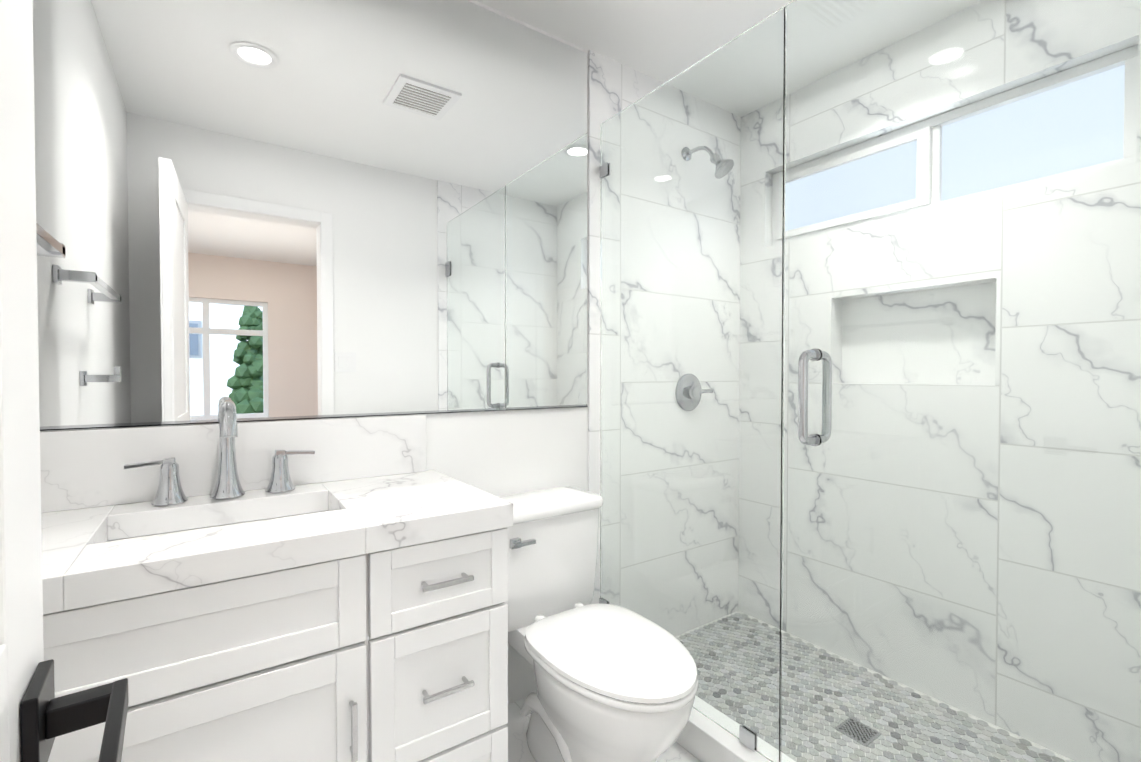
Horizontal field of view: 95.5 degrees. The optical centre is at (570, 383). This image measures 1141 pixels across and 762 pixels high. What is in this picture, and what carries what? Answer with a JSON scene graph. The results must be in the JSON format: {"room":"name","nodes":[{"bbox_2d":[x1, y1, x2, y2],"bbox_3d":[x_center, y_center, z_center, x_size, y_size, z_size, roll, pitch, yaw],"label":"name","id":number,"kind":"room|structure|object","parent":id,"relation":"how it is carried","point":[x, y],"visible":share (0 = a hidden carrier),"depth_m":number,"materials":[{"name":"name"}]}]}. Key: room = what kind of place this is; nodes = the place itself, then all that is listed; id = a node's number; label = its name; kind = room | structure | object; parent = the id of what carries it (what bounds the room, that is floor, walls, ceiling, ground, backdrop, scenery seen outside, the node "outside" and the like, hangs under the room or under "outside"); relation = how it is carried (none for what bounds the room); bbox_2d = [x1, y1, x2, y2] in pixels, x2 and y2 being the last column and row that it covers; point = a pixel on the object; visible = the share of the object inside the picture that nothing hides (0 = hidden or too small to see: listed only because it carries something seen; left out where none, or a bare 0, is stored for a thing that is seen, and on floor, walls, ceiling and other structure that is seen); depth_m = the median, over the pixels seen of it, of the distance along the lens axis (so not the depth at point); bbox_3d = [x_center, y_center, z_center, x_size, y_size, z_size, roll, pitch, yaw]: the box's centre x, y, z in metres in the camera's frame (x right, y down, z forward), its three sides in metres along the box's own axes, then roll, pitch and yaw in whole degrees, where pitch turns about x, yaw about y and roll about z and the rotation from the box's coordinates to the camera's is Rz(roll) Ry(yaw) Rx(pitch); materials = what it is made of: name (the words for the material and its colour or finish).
{"room":"bathroom","nodes":[
{"label":"bathroom","id":0,"kind":"room"},
{"bbox_2d":[40,0,587,704],"bbox_3d":[-0.181,-0.120,1.919,2.767,2.520,0.120,-1,1,-35],"label":"wall","id":1,"kind":"structure","parent":0,"point":[508,452],"depth_m":1.85,"materials":[{"name":"white paint"}]},
{"bbox_2d":[32,0,587,430],"bbox_3d":[-0.558,-0.580,1.571,1.513,1.359,0.008,-1,1,-35],"label":"mirror","id":2,"kind":"object","parent":1,"relation":"attached to","point":[265,210],"visible":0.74,"depth_m":1.44,"materials":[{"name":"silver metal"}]},
{"bbox_2d":[588,50,663,603],"bbox_3d":[0.449,-0.076,2.278,0.922,2.420,0.010,-1,1,-35],"label":"wall tile","id":3,"kind":"structure","parent":1,"relation":"attached to","point":[614,87],"depth_m":2.03,"materials":[{"name":"stone"}]},
{"bbox_2d":[506,697,700,761],"bbox_3d":[-0.142,1.207,0.900,1.645,0.100,1.875,-1,1,-35],"label":"floor","id":4,"kind":"structure","parent":0,"point":[518,748],"depth_m":1.63,"materials":[{"name":"tile"}]},
{"bbox_2d":[40,400,512,761],"bbox_3d":[-0.653,0.596,1.190,0.902,1.111,0.553,-1,1,-35],"label":"bathroom vanity","id":5,"kind":"object","parent":4,"relation":"on","point":[228,588],"visible":1,"depth_m":1.07,"materials":[{"name":"white wood"}]},
{"bbox_2d":[124,400,314,505],"bbox_3d":[-0.826,0.162,1.250,0.394,0.244,0.178,-1,1,-35],"label":"faucet","id":6,"kind":"object","parent":5,"relation":"on","point":[164,466],"depth_m":1.29,"materials":[{"name":"silver metal"}]},
{"bbox_2d":[497,487,697,761],"bbox_3d":[0.049,0.771,1.543,0.420,0.750,0.772,-1,1,-35],"label":"toilet","id":7,"kind":"object","parent":4,"relation":"on","point":[615,683],"visible":0.85,"depth_m":1.46,"materials":[{"name":"white ceramic"}]},
{"bbox_2d":[676,708,770,761],"bbox_3d":[0.583,1.098,1.401,0.120,0.100,1.615,-1,1,-35],"label":"sill","id":8,"kind":"structure","parent":4,"relation":"on","point":[702,738],"depth_m":1.55,"materials":[{"name":"stone"}]},
{"bbox_2d":[599,0,1140,761],"bbox_3d":[0.581,0.023,1.382,0.136,2.049,1.614,-1,1,-35],"label":"glass","id":9,"kind":"object","parent":8,"relation":"on","point":[869,380],"visible":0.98,"depth_m":1.17,"materials":[{"name":"clear glass"}]},
{"bbox_2d":[474,0,792,82],"bbox_3d":[0.319,-1.318,1.177,2.767,0.100,1.875,-1,1,-35],"label":"ceiling","id":10,"kind":"structure","parent":0,"point":[663,41],"depth_m":1.85,"materials":[{"name":"white paint"}]},
{"bbox_3d":[-0.769,-0.096,0.443,0.120,2.520,1.875,-1,1,-35],"label":"wall","id":11,"kind":"structure","parent":0,"visible":0},
{"bbox_2d":[36,223,65,257],"bbox_3d":[-0.917,-0.133,0.842,0.090,0.304,0.484,-1,1,-35],"label":"towel rail","id":12,"kind":"object","parent":11,"relation":"attached to","point":[48,245],"visible":0.17,"depth_m":0.98,"materials":[{"name":"silver metal"}]},
{"bbox_3d":[0.199,0.123,0.051,0.781,2.095,0.152,-1,1,-35],"label":"door frame","id":13,"kind":"structure","parent":0,"visible":0},
{"bbox_2d":[0,0,127,761],"bbox_3d":[-0.275,0.149,0.180,0.156,2.014,0.650,-1,1,-38],"label":"entry door","id":14,"kind":"structure","parent":13,"relation":"attached to","point":[37,717],"depth_m":0.39,"materials":[{"name":"white wood"}]}
]}

